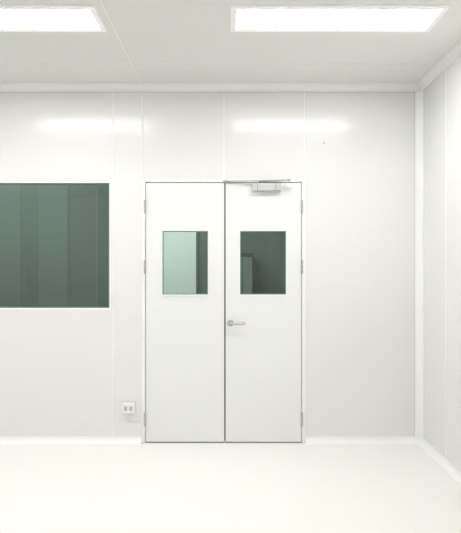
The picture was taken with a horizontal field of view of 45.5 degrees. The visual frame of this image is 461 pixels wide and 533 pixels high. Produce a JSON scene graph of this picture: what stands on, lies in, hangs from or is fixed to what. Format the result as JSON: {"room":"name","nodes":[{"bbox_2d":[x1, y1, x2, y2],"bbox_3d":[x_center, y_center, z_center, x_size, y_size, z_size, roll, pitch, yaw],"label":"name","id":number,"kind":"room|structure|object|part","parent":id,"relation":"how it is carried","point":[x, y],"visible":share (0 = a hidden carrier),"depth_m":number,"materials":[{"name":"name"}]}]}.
{"room":"clean room","nodes":[
{"label":"clean room","id":0,"kind":"room"},
{"bbox_2d":[69,185,267,306],"bbox_3d":[-1.341,-0.019,6.550,5.935,2.863,0.100,0,0,0],"label":"wall","id":1,"kind":"structure","parent":0,"point":[82,198],"depth_m":6.50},
{"bbox_2d":[0,185,18,306],"bbox_3d":[-2.957,-0.019,6.494,0.946,2.863,0.012,0,0,0],"label":"trim","id":2,"kind":"structure","parent":1,"relation":"attached to","point":[9,194],"depth_m":6.49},
{"bbox_2d":[19,185,20,306],"bbox_3d":[-2.484,-0.019,6.493,0.012,2.863,0.014,0,0,0],"label":"trim","id":3,"kind":"structure","parent":1,"relation":"attached to","point":[19,185],"depth_m":6.49,"materials":[{"name":"grey"}]},
{"bbox_2d":[21,185,38,306],"bbox_3d":[-2.367,-0.019,6.494,0.215,2.863,0.012,0,0,0],"label":"trim","id":4,"kind":"structure","parent":1,"relation":"attached to","point":[29,193],"depth_m":6.49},
{"bbox_2d":[39,185,39,306],"bbox_3d":[-2.253,-0.019,6.493,0.012,2.863,0.014,0,0,0],"label":"trim","id":5,"kind":"structure","parent":1,"relation":"attached to","point":[39,185],"depth_m":6.49,"materials":[{"name":"grey"}]},
{"bbox_2d":[40,185,66,306],"bbox_3d":[-2.088,-0.019,6.494,0.319,2.863,0.012,0,0,0],"label":"trim","id":6,"kind":"structure","parent":1,"relation":"attached to","point":[53,198],"depth_m":6.49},
{"bbox_2d":[67,185,68,306],"bbox_3d":[-1.917,-0.019,6.493,0.012,2.863,0.014,0,0,0],"label":"trim","id":7,"kind":"structure","parent":1,"relation":"attached to","point":[67,185],"depth_m":6.49,"materials":[{"name":"grey"}]},
{"bbox_2d":[97,185,97,306],"bbox_3d":[-1.574,-0.019,6.493,0.012,2.863,0.014,0,0,0],"label":"trim","id":8,"kind":"structure","parent":1,"relation":"attached to","point":[97,185],"depth_m":6.49,"materials":[{"name":"grey"}]},
{"bbox_2d":[98,185,108,306],"bbox_3d":[-1.426,-0.019,6.494,0.296,2.863,0.012,0,0,0],"label":"trim","id":9,"kind":"structure","parent":1,"relation":"attached to","point":[103,190],"depth_m":6.49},
{"bbox_2d":[164,232,195,293],"bbox_3d":[-0.617,0.362,6.480,0.426,2.100,0.040,0,0,0],"label":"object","id":10,"kind":"structure","parent":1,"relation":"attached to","point":[179,247],"depth_m":6.46,"materials":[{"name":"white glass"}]},
{"bbox_2d":[196,232,198,293],"bbox_3d":[-0.620,0.337,6.475,0.490,2.150,0.050,0,0,0],"label":"door frame","id":11,"kind":"structure","parent":1,"relation":"attached to","point":[197,233],"depth_m":6.45,"materials":[{"name":"metal"}]},
{"bbox_2d":[206,232,206,293],"bbox_3d":[-0.091,-0.019,6.494,0.390,2.863,0.012,0,0,0],"label":"trim","id":12,"kind":"structure","parent":1,"relation":"attached to","point":[206,232],"depth_m":6.49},
{"bbox_2d":[268,232,284,293],"bbox_3d":[0.636,-0.019,6.494,0.378,2.863,0.012,0,0,0],"label":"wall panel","id":13,"kind":"structure","parent":1,"relation":"attached to","point":[276,240],"depth_m":6.49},
{"bbox_2d":[0,93,413,436],"bbox_3d":[-1.290,-0.019,4.450,5.835,2.863,0.100,0,0,0],"label":"wall","id":14,"kind":"structure","parent":0,"point":[56,366],"depth_m":4.40,"materials":[{"name":"white paint"}]},
{"bbox_2d":[0,183,108,307],"bbox_3d":[-1.788,-0.168,4.416,1.640,1.000,0.028,0,0,0],"label":"seal","id":15,"kind":"object","parent":14,"relation":"attached to","point":[0,183],"visible":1,"depth_m":4.40,"materials":[{"name":"clear rubber"}]},
{"bbox_2d":[0,181,110,309],"bbox_3d":[-1.788,-0.168,4.399,1.664,1.024,0.002,0,0,0],"label":"bead","id":16,"kind":"object","parent":14,"relation":"attached to","point":[109,182],"visible":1,"depth_m":4.40,"materials":[{"name":"white"}]},
{"bbox_2d":[0,437,141,444],"bbox_3d":[-2.458,1.386,4.374,3.500,0.052,0.052,0,0,0],"label":"baseboard","id":17,"kind":"structure","parent":14,"relation":"attached to","point":[3,440],"depth_m":4.39,"materials":[{"name":"white plastic"}]},
{"bbox_2d":[113,93,113,436],"bbox_3d":[-0.935,-0.019,4.399,0.012,2.759,0.002,0,0,0],"label":"trim","id":18,"kind":"structure","parent":14,"relation":"attached to","point":[113,93],"depth_m":4.40,"materials":[{"name":"white plastic"}]},
{"bbox_2d":[122,402,135,413],"bbox_3d":[-0.811,1.127,4.379,0.112,0.094,0.041,0,0,0],"label":"power outlet","id":19,"kind":"object","parent":14,"relation":"attached to","point":[127,407],"visible":1,"depth_m":4.36,"materials":[{"name":"white plastic"}]},
{"bbox_2d":[142,93,142,178],"bbox_3d":[-0.705,-1.048,4.399,0.012,0.703,0.002,0,0,0],"label":"trim","id":20,"kind":"structure","parent":14,"relation":"attached to","point":[142,93],"depth_m":4.40,"materials":[{"name":"white plastic"}]},
{"bbox_2d":[146,183,223,441],"bbox_3d":[-0.364,0.367,4.423,0.628,2.073,0.043,0,0,0],"label":"leaf","id":21,"kind":"object","parent":14,"relation":"attached to","point":[185,334],"visible":0.95,"depth_m":4.40,"materials":[{"name":"paint"}]},
{"bbox_2d":[161,229,209,295],"bbox_3d":[-0.362,-0.030,4.423,0.388,0.532,0.053,0,0,0],"label":"bead","id":22,"kind":"object","parent":21,"relation":"attached to","point":[162,230],"visible":0.97,"depth_m":4.40,"materials":[{"name":"white paint"}]},
{"bbox_2d":[163,231,207,293],"bbox_3d":[-0.362,-0.030,4.408,0.364,0.508,0.012,0,0,0],"label":"glazing gasket","id":23,"kind":"object","parent":22,"relation":"attached to","point":[163,231],"visible":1,"depth_m":4.40,"materials":[{"name":"clear rubber"}]},
{"bbox_2d":[224,184,224,439],"bbox_3d":[-0.047,0.367,4.448,0.020,2.073,0.006,0,0,0],"label":"seal","id":24,"kind":"object","parent":21,"relation":"attached to","point":[224,184],"visible":0.43,"depth_m":4.45,"materials":[{"name":"grey rubber"}]},
{"bbox_2d":[0,92,414,92],"bbox_3d":[-1.365,-1.393,4.399,5.685,0.004,0.002,0,0,0],"label":"trim","id":25,"kind":"structure","parent":14,"relation":"attached to","point":[0,92],"depth_m":4.40,"materials":[{"name":"white metal"}]},
{"bbox_2d":[0,83,420,91],"bbox_3d":[-1.341,-1.425,4.374,5.735,0.052,0.052,0,0,0],"label":"trim","id":26,"kind":"structure","parent":14,"relation":"attached to","point":[4,87],"depth_m":4.39,"materials":[{"name":"white metal"}]},
{"bbox_2d":[142,179,304,442],"bbox_3d":[-0.056,0.358,4.446,1.304,2.108,0.108,0,0,0],"label":"door frame","id":27,"kind":"structure","parent":14,"relation":"attached to","point":[144,181],"depth_m":4.39,"materials":[{"name":"white paint"}]},
{"bbox_2d":[144,200,145,426],"bbox_3d":[-0.683,0.372,4.388,0.017,1.810,0.017,0,0,0],"label":"hinges","id":28,"kind":"object","parent":27,"relation":"attached to","point":[144,200],"visible":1,"depth_m":4.38,"materials":[{"name":"silver metal"}]},
{"bbox_2d":[224,93,224,178],"bbox_3d":[-0.049,-1.048,4.399,0.012,0.703,0.002,0,0,0],"label":"trim","id":29,"kind":"structure","parent":14,"relation":"attached to","point":[224,93],"depth_m":4.40,"materials":[{"name":"white plastic"}]},
{"bbox_2d":[225,183,300,441],"bbox_3d":[0.261,0.367,4.423,0.609,2.073,0.044,0,0,0],"label":"leaf","id":30,"kind":"object","parent":14,"relation":"attached to","point":[263,354],"depth_m":4.40,"materials":[{"name":"paint"}]},
{"bbox_3d":[-0.041,0.367,4.401,0.004,2.073,0.002,0,0,0],"label":"edge strip","id":31,"kind":"part","parent":30,"relation":"part of","materials":[{"name":"grey metal"}]},
{"bbox_2d":[227,320,245,325],"bbox_3d":[0.046,0.452,4.370,0.146,0.054,0.064,0,0,0],"label":"door handle","id":32,"kind":"object","parent":30,"relation":"attached to","point":[229,322],"depth_m":4.34,"materials":[{"name":"silver metal"}]},
{"bbox_2d":[223,179,290,190],"bbox_3d":[0.209,-0.645,4.381,0.537,0.090,0.083,0,0,7],"label":"door closer","id":33,"kind":"object","parent":30,"relation":"attached to","point":[260,186],"depth_m":4.34,"materials":[{"name":"silver metal"}]},
{"bbox_3d":[0.207,-0.679,4.363,0.537,0.023,0.047,0,0,7],"label":"folding arm","id":34,"kind":"part","parent":33,"relation":"part of","materials":[{"name":"silver metal"}]},
{"bbox_2d":[238,229,287,295],"bbox_3d":[0.260,-0.030,4.423,0.392,0.532,0.053,0,0,0],"label":"bead","id":35,"kind":"object","parent":30,"relation":"attached to","point":[239,230],"visible":0.97,"depth_m":4.40,"materials":[{"name":"white paint"}]},
{"bbox_2d":[240,231,285,293],"bbox_3d":[0.260,-0.030,4.408,0.368,0.508,0.012,0,0,0],"label":"glazing gasket","id":36,"kind":"object","parent":35,"relation":"attached to","point":[240,231],"visible":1,"depth_m":4.40,"materials":[{"name":"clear rubber"}]},
{"bbox_2d":[301,200,302,426],"bbox_3d":[0.571,0.372,4.388,0.017,1.810,0.017,0,0,0],"label":"hinges","id":37,"kind":"object","parent":14,"relation":"attached to","point":[301,200],"visible":1,"depth_m":4.38,"materials":[{"name":"silver metal"}]},
{"bbox_2d":[304,93,304,178],"bbox_3d":[0.594,-1.048,4.399,0.012,0.703,0.002,0,0,0],"label":"trim","id":38,"kind":"structure","parent":14,"relation":"attached to","point":[304,93],"depth_m":4.40,"materials":[{"name":"white plastic"}]},
{"bbox_2d":[305,179,305,436],"bbox_3d":[0.602,0.332,4.399,0.012,2.056,0.002,0,0,0],"label":"trim","id":39,"kind":"structure","parent":14,"relation":"attached to","point":[305,179],"depth_m":4.40,"materials":[{"name":"white plastic"}]},
{"bbox_2d":[305,437,420,444],"bbox_3d":[1.062,1.386,4.374,0.931,0.052,0.052,0,0,0],"label":"baseboard","id":40,"kind":"structure","parent":14,"relation":"attached to","point":[308,440],"depth_m":4.39,"materials":[{"name":"white plastic"}]},
{"bbox_2d":[414,93,414,436],"bbox_3d":[1.474,-0.019,4.399,0.004,2.759,0.003,0,0,0],"label":"trim","id":41,"kind":"structure","parent":14,"relation":"attached to","point":[414,93],"depth_m":4.40,"materials":[{"name":"white metal"}]},
{"bbox_2d":[0,440,460,532],"bbox_3d":[-1.341,1.462,0.900,5.935,0.100,7.200,0,0,0],"label":"floor","id":42,"kind":"structure","parent":0,"point":[147,487],"depth_m":3.44,"materials":[{"name":"white"}]},
{"bbox_2d":[0,0,460,82],"bbox_3d":[-1.341,-1.501,0.900,5.935,0.100,7.200,0,0,0],"label":"ceiling","id":43,"kind":"structure","parent":0,"point":[150,31],"depth_m":3.66,"materials":[{"name":"white laminate"}]},
{"bbox_2d":[0,5,106,31],"bbox_3d":[-1.371,-1.446,3.215,1.225,0.011,0.330,0,0,0],"label":"frame","id":44,"kind":"object","parent":43,"relation":"attached to","point":[102,28],"visible":1,"depth_m":3.08,"materials":[{"name":"white metal"}]},
{"bbox_2d":[0,10,98,28],"bbox_3d":[-1.371,-1.447,3.215,1.153,0.006,0.258,0,0,0],"label":"diffuser","id":45,"kind":"object","parent":44,"relation":"attached to","point":[9,19],"visible":1,"depth_m":3.21,"materials":[{"name":"white plastic"}]},
{"bbox_2d":[100,0,141,82],"bbox_3d":[-0.708,-1.450,0.874,0.010,0.002,6.948,0,0,0],"label":"trim","id":46,"kind":"structure","parent":43,"relation":"attached to","point":[100,0],"depth_m":3.47,"materials":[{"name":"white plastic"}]},
{"bbox_2d":[0,63,436,63],"bbox_3d":[-1.367,-1.450,3.935,5.683,0.002,0.014,0,0,0],"label":"trim","id":47,"kind":"structure","parent":43,"relation":"attached to","point":[0,63],"depth_m":3.93,"materials":[{"name":"white plastic"}]},
{"bbox_2d":[230,5,450,31],"bbox_3d":[0.611,-1.446,3.215,1.222,0.011,0.330,0,0,0],"label":"frame","id":48,"kind":"object","parent":43,"relation":"attached to","point":[233,8],"visible":1,"depth_m":3.08,"materials":[{"name":"white metal"}]},
{"bbox_2d":[236,10,440,28],"bbox_3d":[0.611,-1.447,3.215,1.150,0.006,0.258,0,0,0],"label":"diffuser","id":49,"kind":"object","parent":48,"relation":"attached to","point":[246,19],"visible":1,"depth_m":3.21,"materials":[{"name":"white plastic"}]},
{"bbox_2d":[424,56,460,470],"bbox_3d":[1.577,-0.019,0.900,0.100,2.863,7.000,0,0,0],"label":"wall","id":50,"kind":"structure","parent":0,"point":[434,93],"depth_m":3.96,"materials":[{"name":"white paint"}]},
{"bbox_2d":[415,90,423,438],"bbox_3d":[1.501,-0.019,4.374,0.052,2.759,0.052,0,0,0],"label":"trim","id":51,"kind":"structure","parent":50,"relation":"attached to","point":[419,95],"depth_m":4.38,"materials":[{"name":"white metal"}]},
{"bbox_2d":[417,40,460,89],"bbox_3d":[1.501,-1.425,0.900,0.052,0.052,7.000,0,0,0],"label":"trim","id":52,"kind":"structure","parent":50,"relation":"attached to","point":[454,53],"depth_m":3.92,"materials":[{"name":"white metal"}]},
{"bbox_2d":[417,438,460,486],"bbox_3d":[1.501,1.386,0.900,0.052,0.052,7.000,0,0,0],"label":"baseboard","id":53,"kind":"structure","parent":50,"relation":"attached to","point":[439,459],"depth_m":3.93,"materials":[{"name":"white plastic"}]},
{"bbox_2d":[445,69,445,457],"bbox_3d":[1.526,-0.019,3.900,0.002,2.759,0.008,0,0,0],"label":"trim","id":54,"kind":"structure","parent":50,"relation":"attached to","point":[445,69],"depth_m":3.90,"materials":[{"name":"white plastic"}]},
{"bbox_3d":[-1.340,1.462,5.550,5.935,0.100,2.100,0,0,0],"label":"floor","id":55,"kind":"structure","parent":0,"visible":0},
{"bbox_2d":[241,253,253,293],"bbox_3d":[0.140,0.629,6.330,0.260,1.565,0.300,0,0,0],"label":"storage cabinet","id":56,"kind":"object","parent":55,"relation":"on","point":[246,258],"visible":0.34,"depth_m":6.18,"materials":[{"name":"metal"}]}
]}

